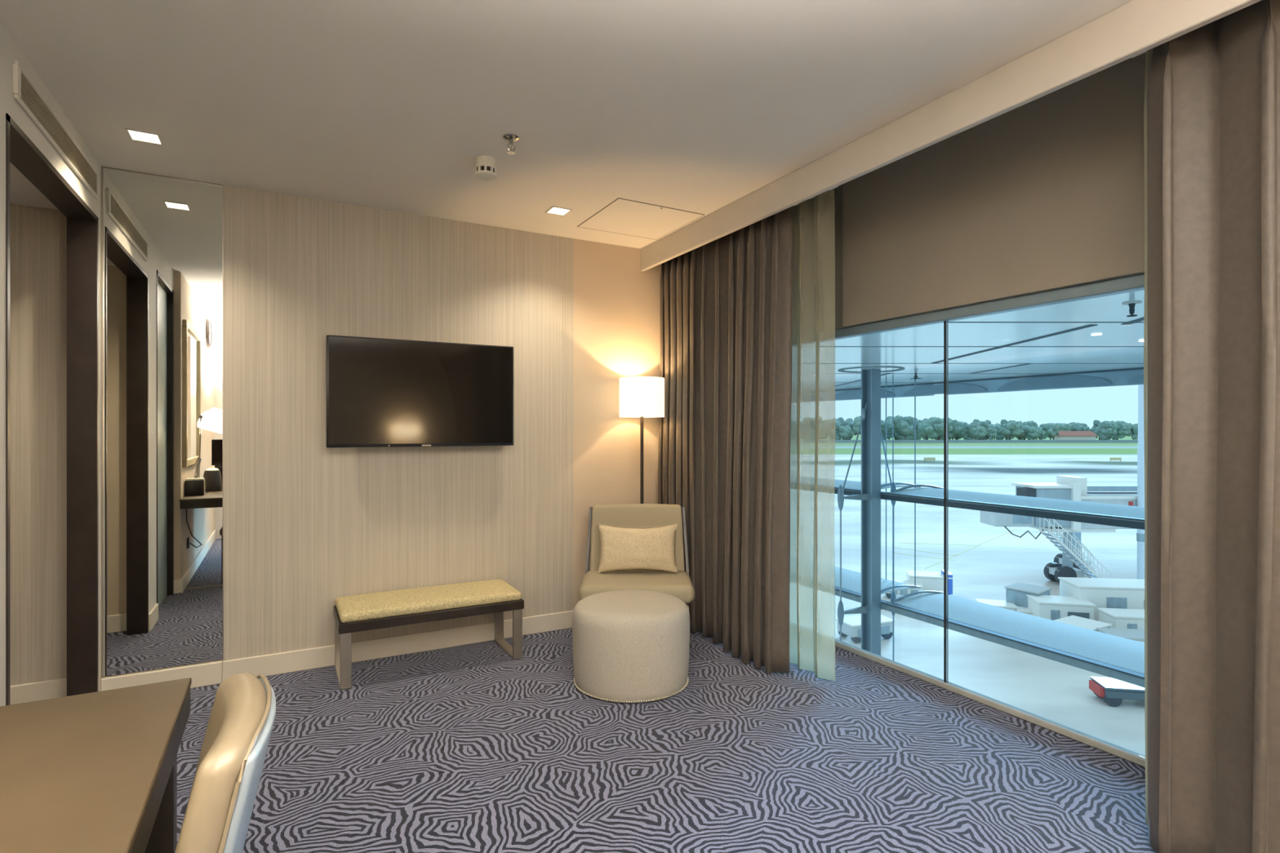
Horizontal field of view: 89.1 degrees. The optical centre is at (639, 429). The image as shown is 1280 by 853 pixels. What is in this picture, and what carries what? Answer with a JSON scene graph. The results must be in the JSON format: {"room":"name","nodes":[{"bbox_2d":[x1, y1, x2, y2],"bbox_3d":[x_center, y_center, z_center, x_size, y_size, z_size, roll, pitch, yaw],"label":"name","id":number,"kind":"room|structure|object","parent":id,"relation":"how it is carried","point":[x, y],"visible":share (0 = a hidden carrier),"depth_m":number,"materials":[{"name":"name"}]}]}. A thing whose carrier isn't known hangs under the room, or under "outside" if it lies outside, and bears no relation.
{"room":"hotel room","nodes":[
{"label":"hotel room","id":0,"kind":"room"},
{"bbox_2d":[9,161,58,209],"bbox_3d":[-3.040,-1.125,2.146,1.540,0.150,1.610,0,0,-29],"label":"ceiling","id":1,"kind":"structure","parent":0,"point":[22,191],"depth_m":2.88,"materials":[{"name":"paint"}]},
{"bbox_2d":[9,203,66,685],"bbox_3d":[-3.404,0.050,2.808,1.540,2.500,0.100,0,0,-29],"label":"wall","id":2,"kind":"structure","parent":0,"point":[37,235],"depth_m":3.06,"materials":[{"name":"paper"}]},
{"bbox_2d":[9,678,66,705],"bbox_3d":[-3.335,1.244,2.780,1.434,0.112,0.014,0,0,-29],"label":"baseboard","id":3,"kind":"structure","parent":2,"relation":"attached to","point":[57,688],"depth_m":3.05,"materials":[{"name":"paint"}]},
{"bbox_2d":[0,19,102,706],"bbox_3d":[-2.095,0.010,2.089,0.140,2.580,2.440,0,0,-29],"label":"wall","id":4,"kind":"structure","parent":0,"point":[3,31],"depth_m":2.07,"materials":[{"name":"white paint"}]},
{"bbox_2d":[5,113,9,705],"bbox_3d":[-2.036,0.154,2.020,0.109,2.292,0.022,0,0,-29],"label":"trim","id":5,"kind":"structure","parent":4,"relation":"attached to","point":[7,123],"depth_m":2.04,"materials":[{"name":"brown wood"}]},
{"bbox_2d":[5,114,98,222],"bbox_3d":[-2.306,-0.981,2.512,0.109,0.022,1.145,0,0,-29],"label":"trim","id":6,"kind":"structure","parent":4,"relation":"attached to","point":[24,155],"depth_m":2.49,"materials":[{"name":"brown wood"}]},
{"bbox_2d":[13,59,99,199],"bbox_3d":[-2.265,-1.130,2.555,0.012,0.124,1.060,0,0,-29],"label":"air vent","id":7,"kind":"object","parent":4,"relation":"in","point":[25,92],"visible":1,"depth_m":2.41,"materials":[{"name":"beige metal"}]},
{"bbox_2d":[66,217,98,696],"bbox_3d":[-2.577,0.154,3.004,0.109,2.292,0.022,0,0,-29],"label":"trim","id":8,"kind":"structure","parent":4,"relation":"attached to","point":[82,235],"depth_m":3.00,"materials":[{"name":"brown wood"}]},
{"bbox_2d":[102,184,661,678],"bbox_3d":[-0.999,-0.175,4.027,3.850,2.950,0.100,0,0,-29],"label":"wall","id":9,"kind":"structure","parent":0,"point":[308,525],"depth_m":3.78,"materials":[{"name":"paper"}]},
{"bbox_2d":[101,165,223,677],"bbox_3d":[-2.358,-0.038,3.225,0.492,2.441,0.017,0,0,-29],"label":"wall mirror","id":10,"kind":"object","parent":9,"relation":"attached to","point":[162,236],"visible":1,"depth_m":3.21,"materials":[{"name":"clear mirror"}]},
{"bbox_2d":[100,610,573,691],"bbox_3d":[-1.144,1.244,3.888,3.259,0.112,0.028,0,0,-29],"label":"baseboard","id":11,"kind":"structure","parent":9,"relation":"attached to","point":[282,663],"depth_m":3.56,"materials":[{"name":"paint"}]},
{"bbox_2d":[325,334,513,448],"bbox_3d":[-1.248,-0.205,3.760,1.028,0.602,0.128,0,0,-29],"label":"television","id":12,"kind":"object","parent":9,"relation":"attached to","point":[380,393],"visible":1,"depth_m":3.68,"materials":[{"name":"black plastic"}]},
{"bbox_2d":[640,0,1261,271],"bbox_3d":[1.632,-1.182,1.587,0.030,0.154,6.710,0,0,-29],"label":"curtain pelmet","id":13,"kind":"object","parent":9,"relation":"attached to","point":[1135,27],"depth_m":2.33,"materials":[{"name":"paint"}]},
{"bbox_2d":[0,0,1132,248],"bbox_3d":[0.335,-1.485,0.875,2.990,0.450,6.910,0,0,-29],"label":"ceiling","id":14,"kind":"structure","parent":0,"point":[697,106],"depth_m":2.35,"materials":[{"name":"paint"}]},
{"bbox_2d":[124,127,164,145],"bbox_3d":[-2.127,-1.258,2.791,0.120,0.004,0.120,0,0,-29],"label":"recessed light","id":15,"kind":"object","parent":14,"relation":"in","point":[134,135],"visible":1,"depth_m":2.79,"materials":[{"name":"white paint"}]},
{"bbox_2d":[475,155,497,181],"bbox_3d":[-0.718,-1.216,3.029,0.100,0.088,0.100,0,0,-29],"label":"smoke detector","id":16,"kind":"object","parent":14,"relation":"attached to","point":[486,170],"visible":1,"depth_m":2.99,"materials":[{"name":"white plastic"}]},
{"bbox_2d":[502,133,519,154],"bbox_3d":[-0.555,-1.226,2.799,0.072,0.066,0.072,0,0,-29],"label":"sprinkler","id":17,"kind":"object","parent":14,"relation":"attached to","point":[511,138],"visible":1,"depth_m":2.79,"materials":[{"name":"silver metal"}]},
{"bbox_2d":[545,205,572,216],"bbox_3d":[-0.468,-1.258,3.737,0.120,0.004,0.120,0,0,-29],"label":"recessed light","id":18,"kind":"object","parent":14,"relation":"in","point":[553,210],"visible":1,"depth_m":3.74,"materials":[{"name":"white paint"}]},
{"bbox_2d":[577,197,704,239],"bbox_3d":[-0.005,-1.256,3.911,0.566,0.008,0.566,0,0,-29],"label":"ceiling hatch","id":19,"kind":"object","parent":14,"relation":"attached to","point":[622,216],"visible":1,"depth_m":3.88,"materials":[{"name":"paint"}]},
{"bbox_2d":[177,627,1155,852],"bbox_3d":[-0.072,1.360,0.702,5.350,0.120,7.000,0,0,-29],"label":"floor","id":20,"kind":"structure","parent":0,"point":[474,748],"depth_m":2.52,"materials":[{"name":"carpet"}]},
{"bbox_2d":[0,677,191,852],"bbox_3d":[-0.725,0.922,0.400,0.534,0.754,2.060,0,0,-29],"label":"writing desk","id":21,"kind":"object","parent":20,"relation":"on","point":[94,772],"visible":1,"depth_m":1.07,"materials":[{"name":"brown wood"}]},
{"bbox_2d":[174,672,275,852],"bbox_3d":[-0.816,0.872,0.992,0.455,0.854,0.420,0,0,-29],"label":"desk chair","id":22,"kind":"object","parent":20,"relation":"on","point":[218,815],"visible":1,"depth_m":0.93,"materials":[{"name":"beige leather"}]},
{"bbox_2d":[333,579,524,690],"bbox_3d":[-1.171,1.103,3.630,0.956,0.394,0.400,0,0,-29],"label":"upholstered bench","id":23,"kind":"object","parent":20,"relation":"on","point":[387,609],"visible":1,"depth_m":3.51,"materials":[{"name":"beige fabric"}]},
{"bbox_2d":[572,590,689,703],"bbox_3d":[-0.046,1.091,3.358,0.625,0.418,0.625,0,0,-29],"label":"round ottoman","id":24,"kind":"object","parent":20,"relation":"on","point":[630,646],"visible":1,"depth_m":3.11,"materials":[{"name":"beige fabric"}]},
{"bbox_2d":[578,503,694,619],"bbox_3d":[-0.018,0.893,3.959,0.671,0.821,0.581,0,0,0],"label":"armchair","id":25,"kind":"object","parent":20,"relation":"on","point":[679,585],"visible":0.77,"depth_m":4.09,"materials":[{"name":"beige fabric"}]},
{"bbox_2d":[578,570,694,604],"bbox_3d":[-0.018,0.939,3.891,0.660,0.113,0.445,0,0,0],"label":"seat cushion","id":26,"kind":"object","parent":25,"relation":"on","point":[679,585],"depth_m":3.73,"materials":[{"name":"beige fabric"}]},
{"bbox_2d":[597,523,677,573],"bbox_3d":[-0.014,0.735,4.003,0.496,0.309,0.144,0,0,0],"label":"throw pillow","id":27,"kind":"object","parent":25,"relation":"on","point":[621,548],"visible":1,"depth_m":3.96,"materials":[{"name":"beige fabric"}]},
{"bbox_2d":[619,376,664,503],"bbox_3d":[0.013,0.479,4.315,0.300,1.642,0.300,0,0,-29],"label":"floor lamp","id":28,"kind":"object","parent":20,"relation":"on","point":[641,397],"visible":0.63,"depth_m":4.19,"materials":[{"name":"white fabric"}]},
{"bbox_2d":[657,207,793,673],"bbox_3d":[0.465,0.019,3.964,0.162,2.538,1.400,0,0,-27],"label":"window curtain","id":29,"kind":"object","parent":20,"relation":"on","point":[726,302],"visible":0.85,"depth_m":3.76,"materials":[{"name":"beige fabric"}]},
{"bbox_2d":[789,186,838,681],"bbox_3d":[0.753,0.019,3.723,0.086,2.538,1.000,0,0,-30],"label":"sheer curtain","id":30,"kind":"object","parent":20,"relation":"on","point":[826,196],"visible":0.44,"depth_m":3.43,"materials":[{"name":"white fabric"}]},
{"bbox_2d":[1131,48,1151,825],"bbox_3d":[1.825,0.019,1.774,0.069,2.538,0.850,0,0,-29],"label":"sheer curtain","id":31,"kind":"object","parent":20,"relation":"on","point":[1148,52],"visible":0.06,"depth_m":2.12,"materials":[{"name":"white fabric"}]},
{"bbox_2d":[1146,0,1279,852],"bbox_3d":[2.078,0.019,1.085,0.192,2.538,2.200,0,0,-28],"label":"window curtain","id":32,"kind":"object","parent":20,"relation":"on","point":[1213,93],"visible":0.95,"depth_m":1.88,"materials":[{"name":"beige fabric"}]},
{"bbox_2d":[791,52,1145,337],"bbox_3d":[2.272,-1.125,1.939,0.130,1.050,6.710,0,0,-29],"label":"roller blind","id":33,"kind":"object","parent":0,"point":[1046,193],"depth_m":2.98,"materials":[{"name":"brown fabric"}]},
{"bbox_2d":[789,273,1145,767],"bbox_3d":[1.997,0.349,2.439,0.070,1.899,4.750,0,0,-29],"label":"window","id":34,"kind":"structure","parent":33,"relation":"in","point":[1134,282],"depth_m":3.21,"materials":[{"name":"grey metal"}]},
{"label":"outside","id":35,"kind":"structure","parent":0,"visible":0},
{"bbox_2d":[789,434,1145,755],"bbox_3d":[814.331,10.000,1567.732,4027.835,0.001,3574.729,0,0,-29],"label":"ground","id":36,"kind":"structure","parent":35,"point":[1058,692],"depth_m":54.52,"materials":[{"name":"concrete"}]},
{"bbox_2d":[791,421,796,439],"bbox_3d":[129.578,1.147,570.112,17.361,17.706,12.375,0,0,4],"label":"tree","id":37,"kind":"object","parent":36,"relation":"on","point":[793,434],"visible":0.2,"depth_m":565.86,"materials":[{"name":"green plant"}]},
{"bbox_2d":[800,422,808,439],"bbox_3d":[142.439,1.551,578.213,17.152,16.898,12.670,0,0,-31],"label":"tree","id":38,"kind":"object","parent":36,"relation":"on","point":[803,431],"visible":0.3,"depth_m":575.89,"materials":[{"name":"green plant"}]},
{"bbox_2d":[800,420,808,439],"bbox_3d":[151.956,-0.581,595.380,15.052,21.162,20.376,0,0,18],"label":"tree","id":39,"kind":"object","parent":36,"relation":"on","point":[802,421],"visible":0.16,"depth_m":594.24,"materials":[{"name":"green plant"}]},
{"bbox_2d":[803,416,828,439],"bbox_3d":[149.820,-0.883,550.444,22.092,21.765,16.319,0,0,-15],"label":"tree","id":40,"kind":"object","parent":36,"relation":"on","point":[810,423],"visible":0.85,"depth_m":547.38,"materials":[{"name":"green plant"}]},
{"bbox_2d":[823,421,839,439],"bbox_3d":[163.660,1.737,555.216,12.972,18.218,14.157,0,0,1],"label":"tree","id":41,"kind":"object","parent":36,"relation":"on","point":[833,428],"visible":0.84,"depth_m":551.13,"materials":[{"name":"green plant"}]},
{"bbox_2d":[822,418,841,439],"bbox_3d":[182.610,-0.393,612.249,15.829,20.785,21.511,0,0,-42],"label":"tree","id":42,"kind":"object","parent":36,"relation":"on","point":[829,420],"visible":0.06,"depth_m":610.79,"materials":[{"name":"green plant"}]},
{"bbox_2d":[837,417,853,439],"bbox_3d":[194.448,-0.466,616.113,17.011,23.075,15.586,0,0,14],"label":"tree","id":43,"kind":"object","parent":36,"relation":"on","point":[841,419],"visible":0.14,"depth_m":612.43,"materials":[{"name":"green plant"}]},
{"bbox_2d":[836,425,855,439],"bbox_3d":[175.589,3.105,554.208,15.043,13.789,11.070,0,0,41],"label":"tree","id":44,"kind":"object","parent":36,"relation":"on","point":[846,431],"visible":0.99,"depth_m":551.67,"materials":[{"name":"green plant"}]},
{"bbox_2d":[842,420,857,439],"bbox_3d":[184.114,0.988,567.772,13.515,18.024,18.295,0,0,41],"label":"tree","id":45,"kind":"object","parent":36,"relation":"on","point":[848,423],"visible":0.33,"depth_m":562.41,"materials":[{"name":"green plant"}]},
{"bbox_2d":[853,417,861,435],"bbox_3d":[191.086,-0.547,553.513,20.686,21.094,15.924,0,0,6],"label":"tree","id":46,"kind":"object","parent":36,"relation":"on","point":[856,423],"visible":0.23,"depth_m":548.18,"materials":[{"name":"green plant"}]},
{"bbox_2d":[835,614,895,643],"bbox_3d":[10.838,9.560,31.257,2.480,0.880,1.280,0,0,-20],"label":"trailer","id":47,"kind":"object","parent":36,"relation":"on","point":[851,625],"visible":0.57,"depth_m":30.89,"materials":[{"name":"metal"}]},
{"bbox_2d":[837,368,896,661],"bbox_3d":[3.612,4.521,10.305,1.276,10.958,0.220,0,0,-29],"label":"steel column","id":48,"kind":"structure","parent":36,"relation":"on","point":[870,609],"depth_m":10.29,"materials":[{"name":"grey metal"}]},
{"bbox_2d":[790,555,1144,687],"bbox_3d":[4.505,2.734,10.465,1.354,0.212,22.000,0,0,-29],"label":"pipe","id":49,"kind":"object","parent":48,"relation":"attached to","point":[1118,658],"visible":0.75,"depth_m":8.99,"materials":[{"name":"grey metal"}]},
{"bbox_2d":[790,475,1144,529],"bbox_3d":[4.505,0.994,10.465,1.354,0.212,22.000,0,0,-29],"label":"transom","id":50,"kind":"object","parent":48,"relation":"attached to","point":[1108,514],"visible":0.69,"depth_m":8.80,"materials":[{"name":"metal"}]},
{"bbox_2d":[791,289,1144,403],"bbox_3d":[2.591,-0.890,10.554,8.690,0.380,28.000,0,0,-29],"label":"canopy","id":51,"kind":"object","parent":48,"relation":"on","point":[1088,343],"visible":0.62,"depth_m":8.40,"materials":[{"name":"grey"}]},
{"bbox_2d":[885,376,886,580],"bbox_3d":[4.423,0.871,11.675,0.020,3.659,0.020,0,0,-29],"label":"rod","id":52,"kind":"object","parent":51,"relation":"hanging from","point":[886,376],"visible":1,"depth_m":11.67,"materials":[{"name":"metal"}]},
{"bbox_2d":[892,375,893,481],"bbox_3d":[4.495,0.871,11.543,0.020,3.659,0.020,0,0,-29],"label":"rod","id":53,"kind":"object","parent":51,"relation":"hanging from","point":[892,375],"visible":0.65,"depth_m":11.54,"materials":[{"name":"metal"}]},
{"bbox_2d":[914,373,915,587],"bbox_3d":[4.717,0.871,11.140,0.020,3.659,0.020,0,0,-29],"label":"rod","id":54,"kind":"object","parent":51,"relation":"hanging from","point":[914,374],"visible":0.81,"depth_m":11.13,"materials":[{"name":"metal"}]},
{"bbox_2d":[1122,301,1142,316],"bbox_3d":[3.710,-0.908,4.900,0.120,0.103,0.120,0,0,-29],"label":"fitting","id":55,"kind":"object","parent":51,"relation":"hanging from","point":[1131,304],"visible":1,"depth_m":4.89,"materials":[{"name":"metal"}]},
{"bbox_2d":[880,421,892,439],"bbox_3d":[207.917,1.599,553.605,14.393,18.522,13.188,0,0,-38],"label":"tree","id":56,"kind":"object","parent":36,"relation":"on","point":[889,431],"visible":0.68,"depth_m":548.85,"materials":[{"name":"green plant"}]},
{"bbox_2d":[880,419,896,439],"bbox_3d":[215.635,0.572,570.570,18.490,18.856,14.234,0,0,19],"label":"tree","id":57,"kind":"object","parent":36,"relation":"on","point":[890,422],"visible":0.14,"depth_m":565.99,"materials":[{"name":"green plant"}]},
{"bbox_2d":[884,415,902,439],"bbox_3d":[238.048,-1.882,607.996,22.106,23.764,17.018,0,0,-34],"label":"tree","id":58,"kind":"object","parent":36,"relation":"on","point":[900,416],"visible":0.06,"depth_m":606.63,"materials":[{"name":"green plant"}]},
{"bbox_2d":[893,416,914,439],"bbox_3d":[220.777,-0.217,543.949,17.505,22.526,16.039,0,0,29],"label":"tree","id":59,"kind":"object","parent":36,"relation":"on","point":[904,427],"visible":0.95,"depth_m":540.47,"materials":[{"name":"green plant"}]},
{"bbox_2d":[885,578,923,599],"bbox_3d":[15.714,9.560,38.766,2.080,0.880,1.380,0,0,20],"label":"cart","id":60,"kind":"object","parent":36,"relation":"on","point":[904,592],"visible":0.34,"depth_m":38.24,"materials":[{"name":"white paint"}]},
{"bbox_2d":[913,417,928,439],"bbox_3d":[262.079,-0.345,610.291,15.405,22.808,16.813,0,0,-18],"label":"tree","id":61,"kind":"object","parent":36,"relation":"on","point":[918,437],"visible":0.22,"depth_m":605.22,"materials":[{"name":"green plant"}]},
{"bbox_2d":[917,419,933,439],"bbox_3d":[241.692,0.542,546.890,15.185,18.915,20.636,0,0,44],"label":"tree","id":62,"kind":"object","parent":36,"relation":"on","point":[925,428],"visible":0.91,"depth_m":543.25,"materials":[{"name":"green plant"}]},
{"bbox_2d":[905,569,952,595],"bbox_3d":[17.439,9.275,39.275,2.390,1.450,1.480,0,0,14],"label":"tug","id":63,"kind":"object","parent":36,"relation":"on","point":[931,580],"visible":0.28,"depth_m":38.65,"materials":[{"name":"white paint"}]},
{"bbox_2d":[927,417,952,439],"bbox_3d":[248.801,-0.400,541.039,14.538,20.801,20.396,0,0,-25],"label":"tree","id":64,"kind":"object","parent":36,"relation":"on","point":[938,425],"visible":0.8,"depth_m":539.15,"materials":[{"name":"green plant"}]},
{"bbox_2d":[942,421,963,439],"bbox_3d":[271.066,1.071,564.763,12.481,17.857,17.509,0,0,-42],"label":"tree","id":65,"kind":"object","parent":36,"relation":"on","point":[960,424],"visible":0.09,"depth_m":560.49,"materials":[{"name":"green plant"}]},
{"bbox_2d":[948,419,961,439],"bbox_3d":[262.971,-0.088,553.210,15.231,20.175,19.785,0,0,-13],"label":"tree","id":66,"kind":"object","parent":36,"relation":"on","point":[957,428],"visible":0.23,"depth_m":545.58,"materials":[{"name":"green plant"}]},
{"bbox_2d":[954,421,965,439],"bbox_3d":[282.306,1.328,579.925,17.005,17.343,12.122,0,0,-12],"label":"tree","id":67,"kind":"object","parent":36,"relation":"on","point":[960,435],"visible":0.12,"depth_m":577.37,"materials":[{"name":"green plant"}]},
{"bbox_2d":[790,440,1137,442],"bbox_3d":[255.000,8.900,500.000,330.000,2.200,0.416,0,0,0],"label":"perimeter fence","id":68,"kind":"object","parent":36,"relation":"on","point":[791,441],"visible":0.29,"depth_m":499.85,"materials":[{"name":"grey metal"}]},
{"bbox_2d":[925,528,1016,568],"bbox_3d":[29.285,9.991,56.214,0.100,0.010,25.652,0,0,43],"label":"ground marking","id":69,"kind":"object","parent":36,"relation":"on","point":[1015,529],"depth_m":54.26,"materials":[{"name":"white paint"}]},
{"bbox_2d":[962,423,979,439],"bbox_3d":[276.350,2.770,542.227,12.387,15.940,11.350,0,0,0],"label":"tree","id":70,"kind":"object","parent":36,"relation":"on","point":[971,430],"visible":0.98,"depth_m":539.09,"materials":[{"name":"green plant"}]},
{"bbox_2d":[969,421,988,439],"bbox_3d":[293.870,1.615,562.037,13.163,18.487,14.366,0,0,-3],"label":"tree","id":71,"kind":"object","parent":36,"relation":"on","point":[984,424],"visible":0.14,"depth_m":558.24,"materials":[{"name":"green plant"}]},
{"bbox_2d":[973,425,987,439],"bbox_3d":[288.509,3.158,551.457,14.929,13.684,10.986,0,0,6],"label":"tree","id":72,"kind":"object","parent":36,"relation":"on","point":[982,432],"visible":0.55,"depth_m":547.38,"materials":[{"name":"green plant"}]},
{"bbox_2d":[973,418,991,439],"bbox_3d":[324.927,0.361,619.153,14.354,21.251,15.666,0,0,-11],"label":"tree","id":73,"kind":"object","parent":36,"relation":"on","point":[975,420],"visible":0.11,"depth_m":616.03,"materials":[{"name":"green plant"}]},
{"bbox_2d":[985,426,997,439],"bbox_3d":[301.978,3.859,559.404,13.399,12.282,9.860,0,0,-34],"label":"tree","id":74,"kind":"object","parent":36,"relation":"on","point":[992,433],"visible":0.93,"depth_m":554.77,"materials":[{"name":"green plant"}]},
{"bbox_2d":[987,424,999,439],"bbox_3d":[308.025,2.623,571.122,10.313,14.755,14.468,0,0,-38],"label":"tree","id":75,"kind":"object","parent":36,"relation":"on","point":[996,427],"visible":0.2,"depth_m":567.10,"materials":[{"name":"green plant"}]},
{"bbox_2d":[975,598,1017,611],"bbox_3d":[18.956,9.610,34.609,1.784,0.780,1.280,0,0,18],"label":"cart","id":76,"kind":"object","parent":36,"relation":"on","point":[1003,604],"visible":0.23,"depth_m":34.46,"materials":[{"name":"white paint"}]},
{"bbox_2d":[995,424,1004,439],"bbox_3d":[321.917,3.048,578.655,10.913,15.327,11.910,0,0,-16],"label":"tree","id":77,"kind":"object","parent":36,"relation":"on","point":[999,437],"visible":0.26,"depth_m":575.47,"materials":[{"name":"green plant"}]},
{"bbox_2d":[1000,419,1015,439],"bbox_3d":[343.916,0.108,612.819,19.050,19.785,14.072,0,0,-6],"label":"tree","id":78,"kind":"object","parent":36,"relation":"on","point":[1002,421],"visible":0.12,"depth_m":609.30,"materials":[{"name":"green plant"}]},
{"bbox_2d":[1000,422,1022,439],"bbox_3d":[316.499,1.518,554.659,12.806,16.963,16.635,0,0,-12],"label":"tree","id":79,"kind":"object","parent":36,"relation":"on","point":[1011,429],"visible":0.98,"depth_m":551.00,"materials":[{"name":"green plant"}]},
{"bbox_2d":[1014,424,1030,439],"bbox_3d":[329.760,2.758,563.544,15.802,14.485,11.629,0,0,-33],"label":"tree","id":80,"kind":"object","parent":36,"relation":"on","point":[1024,428],"visible":0.46,"depth_m":561.59,"materials":[{"name":"green plant"}]},
{"bbox_2d":[1016,605,1032,615],"bbox_3d":[20.114,9.660,33.920,1.208,0.680,1.280,0,0,18],"label":"cart","id":81,"kind":"object","parent":36,"relation":"on","point":[1023,610],"visible":0.19,"depth_m":33.47,"materials":[{"name":"white paint"}]},
{"bbox_2d":[1021,422,1030,439],"bbox_3d":[352.328,1.493,596.482,12.101,17.014,16.382,0,0,17],"label":"tree","id":82,"kind":"object","parent":36,"relation":"on","point":[1027,423],"visible":0.11,"depth_m":593.01,"materials":[{"name":"green plant"}]},
{"bbox_2d":[1004,582,1051,608],"bbox_3d":[20.727,9.210,34.709,1.680,1.580,1.680,0,0,-38],"label":"container","id":83,"kind":"object","parent":36,"relation":"on","point":[1015,593],"visible":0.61,"depth_m":34.41,"materials":[{"name":"grey metal"}]},
{"bbox_2d":[1026,426,1046,439],"bbox_3d":[336.043,3.517,550.973,10.409,12.965,14.145,0,0,-43],"label":"tree","id":84,"kind":"object","parent":36,"relation":"on","point":[1036,432],"visible":0.99,"depth_m":548.91,"materials":[{"name":"green plant"}]},
{"bbox_2d":[1039,422,1051,439],"bbox_3d":[382.232,1.834,605.595,16.901,16.331,12.437,0,0,24],"label":"tree","id":85,"kind":"object","parent":36,"relation":"on","point":[1046,436],"visible":0.16,"depth_m":604.12,"materials":[{"name":"green plant"}]},
{"bbox_2d":[1043,422,1053,439],"bbox_3d":[356.729,2.038,560.369,17.373,15.924,12.784,0,0,-39],"label":"tree","id":86,"kind":"object","parent":36,"relation":"on","point":[1046,426],"visible":0.19,"depth_m":557.76,"materials":[{"name":"green plant"}]},
{"bbox_2d":[1046,422,1069,436],"bbox_3d":[350.782,2.118,547.039,17.198,15.764,12.655,0,0,19],"label":"tree","id":87,"kind":"object","parent":36,"relation":"on","point":[1054,429],"visible":0.73,"depth_m":543.12,"materials":[{"name":"green plant"}]},
{"bbox_2d":[980,475,1137,582],"bbox_3d":[33.450,6.550,43.440,21.100,6.900,5.820,0,0,0],"label":"bridge","id":88,"kind":"structure","parent":36,"relation":"on","point":[1071,562],"depth_m":41.71,"materials":[{"name":"metal"}]},
{"bbox_2d":[1016,487,1035,497],"bbox_3d":[25.075,4.150,42.175,0.650,0.700,1.050,0,0,0],"label":"hood","id":89,"kind":"object","parent":88,"relation":"attached to","point":[1022,491],"depth_m":41.79,"materials":[{"name":"metal"}]},
{"bbox_2d":[1026,594,1096,620],"bbox_3d":[21.326,9.310,32.983,2.580,1.380,1.580,0,0,12],"label":"van","id":90,"kind":"object","parent":36,"relation":"on","point":[1046,606],"visible":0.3,"depth_m":32.38,"materials":[{"name":"white paint"}]},
{"bbox_2d":[1051,431,1097,439],"bbox_3d":[348.000,5.500,520.000,31.000,9.000,10.000,0,0,0],"label":"building","id":91,"kind":"structure","parent":36,"relation":"on","point":[1063,435],"depth_m":516.35,"materials":[{"name":"ceramic"}]},
{"bbox_2d":[1071,424,1083,431],"bbox_3d":[377.112,2.951,562.027,12.077,15.541,11.066,0,0,19],"label":"tree","id":92,"kind":"object","parent":36,"relation":"on","point":[1077,428],"visible":0.4,"depth_m":558.17,"materials":[{"name":"green plant"}]},
{"bbox_2d":[1054,615,1111,631],"bbox_3d":[20.327,9.460,30.000,2.080,1.080,1.680,0,0,-30],"label":"cart","id":93,"kind":"object","parent":36,"relation":"on","point":[1088,624],"visible":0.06,"depth_m":29.96,"materials":[{"name":"grey metal"}]},
{"bbox_2d":[1080,425,1089,431],"bbox_3d":[382.681,3.015,563.294,10.547,13.971,13.700,0,0,17],"label":"tree","id":94,"kind":"object","parent":36,"relation":"on","point":[1084,428],"visible":0.3,"depth_m":557.36,"materials":[{"name":"green plant"}]},
{"bbox_2d":[1089,419,1109,439],"bbox_3d":[427.275,0.419,605.817,18.449,19.161,13.629,0,0,11],"label":"tree","id":95,"kind":"object","parent":36,"relation":"on","point":[1095,423],"visible":0.19,"depth_m":602.06,"materials":[{"name":"green plant"}]},
{"bbox_2d":[1057,577,1144,621],"bbox_3d":[25.253,8.960,33.539,5.880,2.080,2.080,0,0,7],"label":"vehicle","id":96,"kind":"object","parent":36,"relation":"on","point":[1104,593],"visible":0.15,"depth_m":32.82,"materials":[{"name":"white paint"}]},
{"bbox_2d":[1093,422,1114,439],"bbox_3d":[386.979,1.929,542.473,16.384,16.141,12.103,0,0,-18],"label":"tree","id":97,"kind":"object","parent":36,"relation":"on","point":[1103,432],"visible":0.97,"depth_m":538.23,"materials":[{"name":"green plant"}]},
{"bbox_2d":[1097,420,1116,439],"bbox_3d":[392.980,1.168,545.078,17.323,17.665,13.335,0,0,-17],"label":"tree","id":98,"kind":"object","parent":36,"relation":"on","point":[1111,432],"visible":0.5,"depth_m":541.13,"materials":[{"name":"green plant"}]},
{"bbox_2d":[1088,676,1144,706],"bbox_3d":[17.794,9.650,23.794,2.090,0.700,1.080,0,0,10],"label":"tractor","id":99,"kind":"object","parent":36,"relation":"on","point":[1113,691],"visible":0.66,"depth_m":23.45,"materials":[{"name":"white metal"}]},
{"bbox_2d":[1095,627,1144,643],"bbox_3d":[21.553,9.410,28.094,2.680,1.180,1.380,0,0,8],"label":"container","id":100,"kind":"object","parent":36,"relation":"on","point":[1138,635],"visible":0.19,"depth_m":28.19,"materials":[{"name":"white metal"}]},
{"bbox_2d":[1097,608,1144,629],"bbox_3d":[23.672,9.385,31.094,2.580,1.230,1.480,0,0,8],"label":"trailer","id":101,"kind":"object","parent":36,"relation":"on","point":[1131,619],"visible":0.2,"depth_m":30.71,"materials":[{"name":"white paint"}]},
{"bbox_2d":[1115,420,1128,439],"bbox_3d":[436.742,0.839,594.361,13.120,18.321,17.043,0,0,1],"label":"tree","id":102,"kind":"object","parent":36,"relation":"on","point":[1119,424],"visible":0.44,"depth_m":589.26,"materials":[{"name":"green plant"}]},
{"bbox_2d":[1121,422,1137,439],"bbox_3d":[418.700,2.075,551.641,15.544,15.851,11.966,0,0,45],"label":"tree","id":103,"kind":"object","parent":36,"relation":"on","point":[1128,429],"visible":0.76,"depth_m":550.05,"materials":[{"name":"green plant"}]},
{"bbox_2d":[1136,384,1144,579],"bbox_3d":[31.969,0.200,41.400,2.400,19.600,0.600,0,0,-29],"label":"mast","id":104,"kind":"object","parent":36,"relation":"on","point":[1140,447],"visible":0.35,"depth_m":41.26,"materials":[{"name":"metal"}]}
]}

